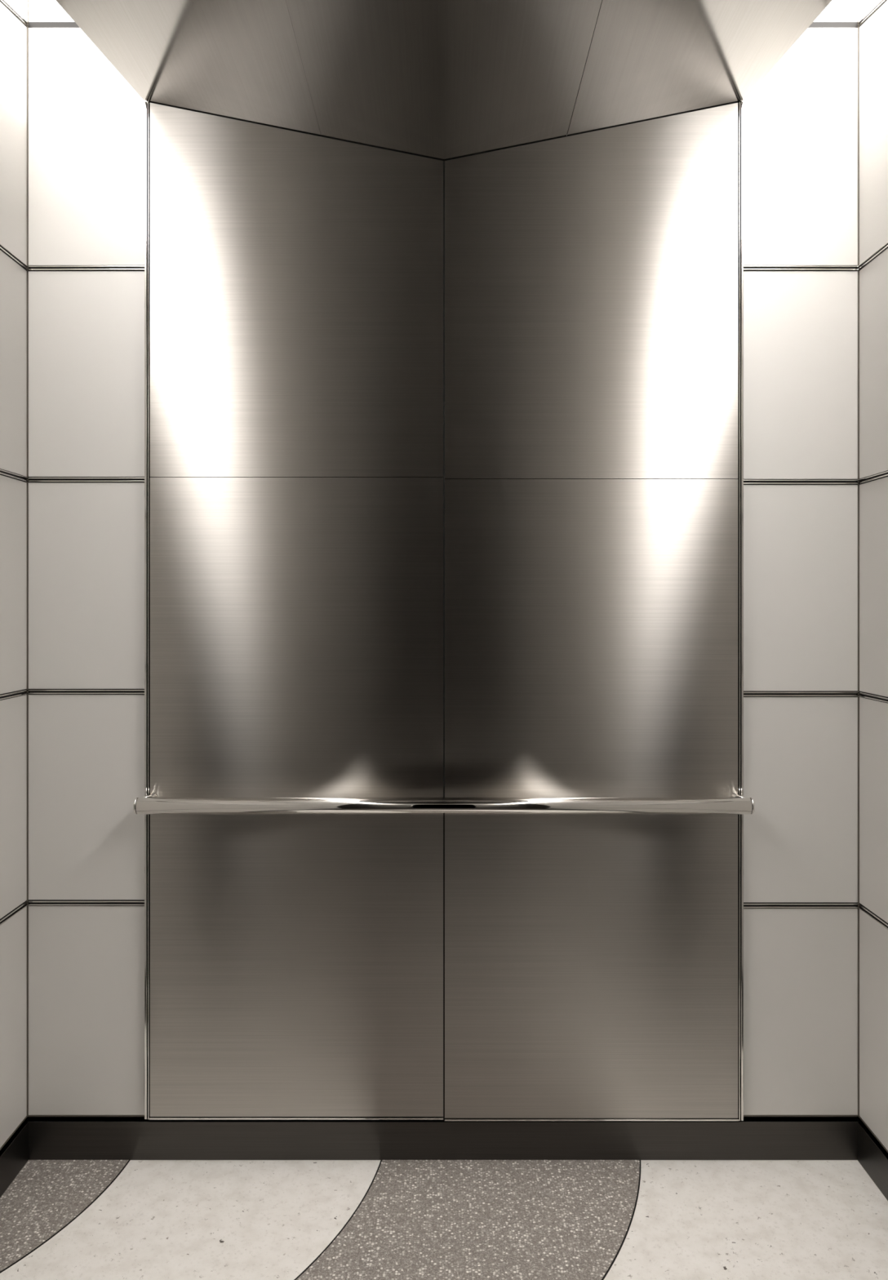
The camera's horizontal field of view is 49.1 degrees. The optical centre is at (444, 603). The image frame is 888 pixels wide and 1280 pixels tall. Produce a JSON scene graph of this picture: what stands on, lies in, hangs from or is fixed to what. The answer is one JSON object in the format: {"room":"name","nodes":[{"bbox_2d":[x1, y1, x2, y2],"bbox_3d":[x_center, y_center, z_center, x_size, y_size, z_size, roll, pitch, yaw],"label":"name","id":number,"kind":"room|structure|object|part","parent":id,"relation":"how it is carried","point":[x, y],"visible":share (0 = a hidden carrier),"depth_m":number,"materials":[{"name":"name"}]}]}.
{"room":"elevator interior","nodes":[
{"label":"elevator interior","id":0,"kind":"room"},
{"bbox_2d":[23,22,862,1121],"bbox_3d":[-0.002,-0.140,2.458,2.253,3.020,0.084,0,0,0],"label":"wall","id":1,"kind":"structure","parent":0,"point":[27,1117],"depth_m":2.42,"materials":[{"name":"black metal"}]},
{"bbox_2d":[28,0,74,22],"bbox_3d":[-0.880,-1.542,2.406,0.293,0.211,0.012,0,0,0],"label":"glass panel","id":2,"kind":"object","parent":1,"relation":"attached to","point":[39,11],"visible":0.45,"depth_m":2.40,"materials":[{"name":"white glass"}]},
{"bbox_2d":[29,22,79,27],"bbox_3d":[-0.879,-1.429,2.406,0.291,0.014,0.011,0,0,0],"label":"trim","id":3,"kind":"structure","parent":1,"relation":"attached to","point":[32,24],"depth_m":2.40,"materials":[{"name":"silver metal"}]},
{"bbox_2d":[27,1115,144,1116],"bbox_3d":[-0.881,1.264,2.405,0.295,0.003,0.011,0,0,0],"label":"trim","id":4,"kind":"structure","parent":1,"relation":"attached to","point":[28,1115],"depth_m":2.40,"materials":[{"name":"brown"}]},
{"bbox_2d":[28,899,144,906],"bbox_3d":[-0.879,0.738,2.405,0.291,0.014,0.015,0,0,0],"label":"trim","id":5,"kind":"structure","parent":1,"relation":"attached to","point":[32,902],"depth_m":2.40,"materials":[{"name":"silver metal"}]},
{"bbox_2d":[28,688,144,694],"bbox_3d":[-0.879,0.217,2.405,0.291,0.014,0.015,0,0,0],"label":"trim","id":6,"kind":"structure","parent":1,"relation":"attached to","point":[32,691],"depth_m":2.40,"materials":[{"name":"silver metal"}]},
{"bbox_2d":[28,476,144,482],"bbox_3d":[-0.879,-0.306,2.405,0.291,0.014,0.015,0,0,0],"label":"trim","id":7,"kind":"structure","parent":1,"relation":"attached to","point":[32,479],"depth_m":2.40,"materials":[{"name":"silver metal"}]},
{"bbox_2d":[28,265,144,271],"bbox_3d":[-0.879,-0.828,2.405,0.291,0.014,0.015,0,0,0],"label":"trim","id":8,"kind":"structure","parent":1,"relation":"attached to","point":[32,268],"depth_m":2.40,"materials":[{"name":"silver metal"}]},
{"bbox_2d":[28,905,144,1115],"bbox_3d":[-0.880,1.004,2.406,0.293,0.517,0.012,0,0,0],"label":"glass panel","id":9,"kind":"object","parent":1,"relation":"attached to","point":[86,963],"visible":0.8,"depth_m":2.40,"materials":[{"name":"white glass"}]},
{"bbox_2d":[28,482,144,688],"bbox_3d":[-0.880,-0.045,2.406,0.293,0.509,0.012,0,0,0],"label":"glass panel","id":10,"kind":"object","parent":1,"relation":"attached to","point":[86,540],"visible":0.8,"depth_m":2.40,"materials":[{"name":"white glass"}]},
{"bbox_2d":[28,271,144,476],"bbox_3d":[-0.880,-0.567,2.406,0.293,0.508,0.012,0,0,0],"label":"glass panel","id":11,"kind":"object","parent":1,"relation":"attached to","point":[86,328],"visible":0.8,"depth_m":2.40,"materials":[{"name":"white glass"}]},
{"bbox_2d":[28,694,144,899],"bbox_3d":[-0.880,0.478,2.406,0.293,0.507,0.012,0,0,0],"label":"glass panel","id":12,"kind":"object","parent":1,"relation":"attached to","point":[86,752],"visible":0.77,"depth_m":2.40,"materials":[{"name":"white glass"}]},
{"bbox_2d":[28,27,147,266],"bbox_3d":[-0.880,-1.129,2.406,0.293,0.587,0.012,0,0,0],"label":"glass panel","id":13,"kind":"object","parent":1,"relation":"attached to","point":[86,122],"visible":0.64,"depth_m":2.40,"materials":[{"name":"white glass"}]},
{"bbox_2d":[144,102,150,1119],"bbox_3d":[-0.726,0.016,2.394,0.014,2.490,0.035,0,0,0],"label":"trim","id":14,"kind":"structure","parent":1,"relation":"attached to","point":[147,105],"depth_m":2.38,"materials":[{"name":"silver metal"}]},
{"bbox_2d":[149,1115,443,1119],"bbox_3d":[-0.362,1.259,2.384,0.720,0.008,0.013,0,0,0],"label":"trim","id":15,"kind":"structure","parent":1,"relation":"attached to","point":[150,1117],"depth_m":2.38,"materials":[{"name":"silver metal"}]},
{"bbox_2d":[150,477,443,1116],"bbox_3d":[-0.361,0.473,2.384,0.718,1.564,0.012,0,0,0],"label":"wall panel","id":16,"kind":"object","parent":1,"relation":"attached to","point":[296,624],"visible":0.93,"depth_m":2.38,"materials":[{"name":"silver metal"}]},
{"bbox_2d":[133,793,755,814],"bbox_3d":[0.000,0.482,2.339,1.474,0.040,0.078,0,0,0],"label":"handrail","id":17,"kind":"object","parent":16,"relation":"attached to","point":[149,804],"visible":1,"depth_m":2.30,"materials":[{"name":"silver metal"}]},
{"bbox_2d":[150,102,443,477],"bbox_3d":[-0.361,-0.771,2.384,0.718,0.920,0.012,0,0,0],"label":"sheet","id":18,"kind":"object","parent":1,"relation":"attached to","point":[296,278],"visible":1,"depth_m":2.38,"materials":[{"name":"silver metal"}]},
{"bbox_2d":[26,1117,859,1159],"bbox_3d":[-0.002,1.323,2.405,2.053,0.094,0.022,0,0,0],"label":"baseboard","id":19,"kind":"structure","parent":1,"relation":"attached to","point":[49,1138],"depth_m":2.39,"materials":[{"name":"metal"}]},
{"bbox_2d":[443,160,444,1120],"bbox_3d":[0.000,0.090,2.383,0.003,2.349,0.009,0,0,0],"label":"trim","id":20,"kind":"structure","parent":1,"relation":"attached to","point":[443,161],"depth_m":2.38,"materials":[{"name":"black"}]},
{"bbox_2d":[149,102,738,160],"bbox_3d":[0.000,-1.155,2.378,1.442,0.145,0.003,0,0,0],"label":"trim","id":21,"kind":"structure","parent":1,"relation":"attached to","point":[149,102],"depth_m":2.38,"materials":[{"name":"black"}]},
{"bbox_2d":[444,479,737,1118],"bbox_3d":[0.361,0.477,2.384,0.718,1.563,0.012,0,0,0],"label":"wall panel","id":22,"kind":"object","parent":1,"relation":"attached to","point":[591,625],"visible":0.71,"depth_m":2.38,"materials":[{"name":"silver metal"}]},
{"bbox_2d":[444,102,737,479],"bbox_3d":[0.361,-0.769,2.384,0.718,0.924,0.012,0,0,0],"label":"wall panel","id":23,"kind":"object","parent":1,"relation":"attached to","point":[591,278],"visible":1,"depth_m":2.38,"materials":[{"name":"silver metal"}]},
{"bbox_2d":[444,1116,738,1120],"bbox_3d":[0.362,1.262,2.384,0.720,0.008,0.013,0,0,0],"label":"trim","id":24,"kind":"structure","parent":1,"relation":"attached to","point":[446,1119],"depth_m":2.38,"materials":[{"name":"silver metal"}]},
{"bbox_2d":[737,102,743,1120],"bbox_3d":[0.726,0.018,2.394,0.014,2.493,0.035,0,0,0],"label":"trim","id":25,"kind":"structure","parent":1,"relation":"attached to","point":[740,105],"depth_m":2.38,"materials":[{"name":"silver metal"}]},
{"bbox_2d":[742,27,857,265],"bbox_3d":[0.878,-1.129,2.406,0.288,0.587,0.012,0,0,0],"label":"glass panel","id":26,"kind":"object","parent":1,"relation":"attached to","point":[801,121],"visible":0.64,"depth_m":2.40,"materials":[{"name":"white glass"}]},
{"bbox_2d":[743,271,857,479],"bbox_3d":[0.878,-0.565,2.406,0.288,0.513,0.012,0,0,0],"label":"glass panel","id":27,"kind":"object","parent":1,"relation":"attached to","point":[801,327],"visible":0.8,"depth_m":2.40,"materials":[{"name":"white glass"}]},
{"bbox_2d":[743,908,857,1115],"bbox_3d":[0.878,1.007,2.406,0.288,0.511,0.012,0,0,0],"label":"glass panel","id":28,"kind":"object","parent":1,"relation":"attached to","point":[801,965],"visible":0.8,"depth_m":2.40,"materials":[{"name":"white glass"}]},
{"bbox_2d":[743,484,857,691],"bbox_3d":[0.878,-0.039,2.406,0.288,0.509,0.012,0,0,0],"label":"glass panel","id":29,"kind":"object","parent":1,"relation":"attached to","point":[801,541],"visible":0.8,"depth_m":2.40,"materials":[{"name":"white glass"}]},
{"bbox_2d":[743,697,857,902],"bbox_3d":[0.878,0.484,2.406,0.288,0.508,0.012,0,0,0],"label":"glass panel","id":30,"kind":"object","parent":1,"relation":"attached to","point":[801,753],"visible":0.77,"depth_m":2.40,"materials":[{"name":"white glass"}]},
{"bbox_2d":[743,902,858,908],"bbox_3d":[0.881,0.745,2.405,0.286,0.014,0.015,0,0,0],"label":"trim","id":31,"kind":"structure","parent":1,"relation":"attached to","point":[746,904],"depth_m":2.40,"materials":[{"name":"silver metal"}]},
{"bbox_2d":[743,690,858,697],"bbox_3d":[0.881,0.223,2.405,0.286,0.014,0.015,0,0,0],"label":"trim","id":32,"kind":"structure","parent":1,"relation":"attached to","point":[746,694],"depth_m":2.40,"materials":[{"name":"silver metal"}]},
{"bbox_2d":[743,479,858,484],"bbox_3d":[0.881,-0.301,2.405,0.286,0.014,0.015,0,0,0],"label":"trim","id":33,"kind":"structure","parent":1,"relation":"attached to","point":[746,482],"depth_m":2.40,"materials":[{"name":"silver metal"}]},
{"bbox_2d":[743,265,858,271],"bbox_3d":[0.881,-0.828,2.405,0.286,0.014,0.015,0,0,0],"label":"trim","id":34,"kind":"structure","parent":1,"relation":"attached to","point":[746,268],"depth_m":2.40,"materials":[{"name":"silver metal"}]},
{"bbox_2d":[743,1115,858,1116],"bbox_3d":[0.879,1.264,2.405,0.290,0.003,0.011,0,0,0],"label":"trim","id":35,"kind":"structure","parent":1,"relation":"attached to","point":[744,1115],"depth_m":2.40,"materials":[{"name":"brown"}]},
{"bbox_2d":[808,22,857,27],"bbox_3d":[0.881,-1.429,2.406,0.286,0.014,0.011,0,0,0],"label":"trim","id":36,"kind":"structure","parent":1,"relation":"attached to","point":[815,24],"depth_m":2.40,"materials":[{"name":"silver metal"}]},
{"bbox_2d":[813,0,857,22],"bbox_3d":[0.878,-1.542,2.406,0.288,0.211,0.012,0,0,0],"label":"glass panel","id":37,"kind":"object","parent":1,"relation":"attached to","point":[837,11],"visible":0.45,"depth_m":2.40,"materials":[{"name":"white glass"}]},
{"bbox_2d":[0,1160,887,1279],"bbox_3d":[-0.002,1.394,1.280,2.253,0.051,2.440,0,0,0],"label":"floor","id":38,"kind":"structure","parent":0,"point":[60,1220],"depth_m":2.17,"materials":[{"name":"white stone"}]},
{"bbox_3d":[-1.079,-0.140,1.238,0.100,3.020,2.356,0,0,0],"label":"wall","id":39,"kind":"structure","parent":0,"visible":0},
{"bbox_2d":[0,1,26,264],"bbox_3d":[-1.035,-1.129,1.575,0.012,0.586,1.646,0,0,0],"label":"glass panel","id":40,"kind":"object","parent":39,"relation":"attached to","point":[13,33],"visible":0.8,"depth_m":2.32,"materials":[{"name":"white glass"}]},
{"bbox_2d":[0,906,26,1147],"bbox_3d":[-1.035,1.004,1.575,0.012,0.517,1.646,0,0,0],"label":"glass panel","id":41,"kind":"object","parent":39,"relation":"attached to","point":[13,932],"visible":0.94,"depth_m":2.32,"materials":[{"name":"white glass"}]},
{"bbox_2d":[0,475,26,693],"bbox_3d":[-1.035,-0.045,1.575,0.012,0.509,1.646,0,0,0],"label":"glass panel","id":42,"kind":"object","parent":39,"relation":"attached to","point":[13,492],"visible":1,"depth_m":2.32,"materials":[{"name":"white glass"}]},
{"bbox_2d":[0,249,26,476],"bbox_3d":[-1.035,-0.567,1.575,0.012,0.508,1.646,0,0,0],"label":"glass panel","id":43,"kind":"object","parent":39,"relation":"attached to","point":[13,277],"visible":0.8,"depth_m":2.32,"materials":[{"name":"white glass"}]},
{"bbox_2d":[0,694,26,919],"bbox_3d":[-1.035,0.478,1.575,0.012,0.507,1.646,0,0,0],"label":"glass panel","id":44,"kind":"object","parent":39,"relation":"attached to","point":[13,711],"visible":0.94,"depth_m":2.32,"materials":[{"name":"white glass"}]},
{"bbox_2d":[0,1115,27,1150],"bbox_3d":[-1.034,1.264,1.280,0.011,0.003,2.240,0,0,0],"label":"trim","id":45,"kind":"structure","parent":39,"relation":"attached to","point":[21,1122],"depth_m":2.32,"materials":[{"name":"brown"}]},
{"bbox_2d":[0,1121,28,1197],"bbox_3d":[-1.034,1.323,1.277,0.022,0.094,2.234,0,0,0],"label":"baseboard","id":46,"kind":"structure","parent":39,"relation":"attached to","point":[14,1155],"depth_m":2.31,"materials":[{"name":"metal"}]},
{"bbox_2d":[0,0,28,26],"bbox_3d":[-1.034,-1.314,1.281,0.015,0.246,2.238,0,0,0],"label":"trim","id":47,"kind":"structure","parent":39,"relation":"attached to","point":[4,2],"depth_m":2.33,"materials":[{"name":"silver metal"}]},
{"bbox_2d":[0,244,28,270],"bbox_3d":[-1.034,-0.828,1.281,0.015,0.014,2.238,0,0,0],"label":"trim","id":48,"kind":"structure","parent":39,"relation":"attached to","point":[2,248],"depth_m":2.32,"materials":[{"name":"silver metal"}]},
{"bbox_2d":[0,901,28,924],"bbox_3d":[-1.034,0.738,1.281,0.015,0.014,2.238,0,0,0],"label":"trim","id":49,"kind":"structure","parent":39,"relation":"attached to","point":[9,915],"depth_m":2.32,"materials":[{"name":"silver metal"}]},
{"bbox_2d":[0,468,28,482],"bbox_3d":[-1.034,-0.306,1.281,0.015,0.014,2.238,0,0,0],"label":"trim","id":50,"kind":"structure","parent":39,"relation":"attached to","point":[4,473],"depth_m":2.32,"materials":[{"name":"silver metal"}]},
{"bbox_2d":[0,688,28,700],"bbox_3d":[-1.034,0.217,1.281,0.015,0.014,2.238,0,0,0],"label":"trim","id":51,"kind":"structure","parent":39,"relation":"attached to","point":[22,692],"depth_m":2.32,"materials":[{"name":"silver metal"}]},
{"bbox_2d":[5,0,26,21],"bbox_3d":[-1.035,-1.427,1.575,0.012,0.443,1.646,0,0,0],"label":"glass panel","id":52,"kind":"object","parent":39,"relation":"attached to","point":[20,6],"visible":0.55,"depth_m":2.36,"materials":[{"name":"white glass"}]},
{"bbox_2d":[26,0,28,1115],"bbox_3d":[-1.029,-0.193,2.400,0.004,2.910,0.004,0,0,0],"label":"trim","id":53,"kind":"structure","parent":39,"relation":"attached to","point":[27,0],"depth_m":2.40,"materials":[{"name":"brown"}]},
{"bbox_3d":[1.074,-0.140,1.238,0.100,3.020,2.356,0,0,0],"label":"wall","id":54,"kind":"structure","parent":0,"visible":0},
{"bbox_2d":[857,0,859,1115],"bbox_3d":[1.024,-0.193,2.400,0.004,2.910,0.004,0,0,0],"label":"trim","id":55,"kind":"structure","parent":54,"relation":"attached to","point":[858,0],"depth_m":2.40,"materials":[{"name":"brown"}]},
{"bbox_2d":[859,0,880,20],"bbox_3d":[1.030,-1.427,1.575,0.012,0.443,1.646,0,0,0],"label":"glass panel","id":56,"kind":"object","parent":54,"relation":"attached to","point":[865,6],"visible":0.55,"depth_m":2.36,"materials":[{"name":"white glass"}]},
{"bbox_2d":[857,0,887,26],"bbox_3d":[1.029,-1.314,1.281,0.015,0.246,2.238,0,0,0],"label":"trim","id":57,"kind":"structure","parent":54,"relation":"attached to","point":[881,2],"depth_m":2.32,"materials":[{"name":"silver metal"}]},
{"bbox_2d":[857,1121,887,1200],"bbox_3d":[1.029,1.323,1.277,0.022,0.094,2.234,0,0,0],"label":"baseboard","id":58,"kind":"structure","parent":54,"relation":"attached to","point":[873,1157],"depth_m":2.31,"materials":[{"name":"metal"}]},
{"bbox_2d":[857,241,887,270],"bbox_3d":[1.029,-0.828,1.281,0.015,0.014,2.238,0,0,0],"label":"trim","id":59,"kind":"structure","parent":54,"relation":"attached to","point":[885,246],"depth_m":2.31,"materials":[{"name":"silver metal"}]},
{"bbox_2d":[857,902,887,928],"bbox_3d":[1.029,0.745,1.281,0.015,0.014,2.238,0,0,0],"label":"trim","id":60,"kind":"structure","parent":54,"relation":"attached to","point":[878,919],"depth_m":2.31,"materials":[{"name":"silver metal"}]},
{"bbox_2d":[857,470,887,484],"bbox_3d":[1.029,-0.301,1.281,0.015,0.014,2.238,0,0,0],"label":"trim","id":61,"kind":"structure","parent":54,"relation":"attached to","point":[883,474],"depth_m":2.31,"materials":[{"name":"silver metal"}]},
{"bbox_2d":[857,691,887,702],"bbox_3d":[1.029,0.223,1.281,0.015,0.014,2.238,0,0,0],"label":"trim","id":62,"kind":"structure","parent":54,"relation":"attached to","point":[864,695],"depth_m":2.31,"materials":[{"name":"silver metal"}]},
{"bbox_2d":[858,1115,887,1152],"bbox_3d":[1.029,1.264,1.280,0.011,0.003,2.240,0,0,0],"label":"trim","id":63,"kind":"structure","parent":54,"relation":"attached to","point":[866,1125],"depth_m":2.31,"materials":[{"name":"brown"}]},
{"bbox_2d":[859,0,887,264],"bbox_3d":[1.030,-1.129,1.575,0.012,0.586,1.646,0,0,0],"label":"glass panel","id":64,"kind":"object","parent":54,"relation":"attached to","point":[873,33],"visible":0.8,"depth_m":2.31,"materials":[{"name":"white glass"}]},
{"bbox_2d":[859,248,887,479],"bbox_3d":[1.030,-0.565,1.575,0.012,0.513,1.646,0,0,0],"label":"glass panel","id":65,"kind":"object","parent":54,"relation":"attached to","point":[873,277],"visible":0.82,"depth_m":2.31,"materials":[{"name":"white glass"}]},
{"bbox_2d":[859,908,887,1150],"bbox_3d":[1.030,1.007,1.575,0.012,0.511,1.646,0,0,0],"label":"glass panel","id":66,"kind":"object","parent":54,"relation":"attached to","point":[873,936],"visible":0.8,"depth_m":2.31,"materials":[{"name":"white glass"}]},
{"bbox_2d":[859,476,887,697],"bbox_3d":[1.030,-0.039,1.575,0.012,0.509,1.646,0,0,0],"label":"glass panel","id":67,"kind":"object","parent":54,"relation":"attached to","point":[873,495],"visible":1,"depth_m":2.31,"materials":[{"name":"white glass"}]},
{"bbox_2d":[859,697,887,923],"bbox_3d":[1.030,0.484,1.575,0.012,0.508,1.646,0,0,0],"label":"glass panel","id":68,"kind":"object","parent":54,"relation":"attached to","point":[873,714],"visible":0.86,"depth_m":2.31,"materials":[{"name":"white glass"}]},
{"bbox_3d":[-0.002,-0.140,0.135,2.253,3.020,0.074,0,0,0],"label":"wall","id":69,"kind":"structure","parent":0,"visible":0},
{"bbox_2d":[55,0,832,159],"bbox_3d":[0.000,-1.169,1.274,1.646,0.168,2.208,0,0,0],"label":"ceiling canopy","id":70,"kind":"object","parent":69,"relation":"attached to","point":[438,79],"visible":1,"depth_m":2.07,"materials":[{"name":"metal"}]},
{"bbox_3d":[-0.562,-1.198,1.274,0.523,0.108,2.208,0,0,0],"label":"canopy panel","id":71,"kind":"part","parent":70,"relation":"part of","materials":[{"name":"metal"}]},
{"bbox_3d":[-0.150,-1.117,1.274,0.300,0.064,2.208,0,0,0],"label":"canopy panel","id":72,"kind":"part","parent":70,"relation":"part of","materials":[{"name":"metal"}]},
{"bbox_3d":[0.150,-1.117,1.274,0.300,0.064,2.208,0,0,0],"label":"canopy panel","id":73,"kind":"part","parent":70,"relation":"part of","materials":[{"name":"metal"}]},
{"bbox_3d":[0.562,-1.198,1.274,0.522,0.108,2.208,0,0,0],"label":"canopy panel","id":74,"kind":"part","parent":70,"relation":"part of","materials":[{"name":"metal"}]}
]}

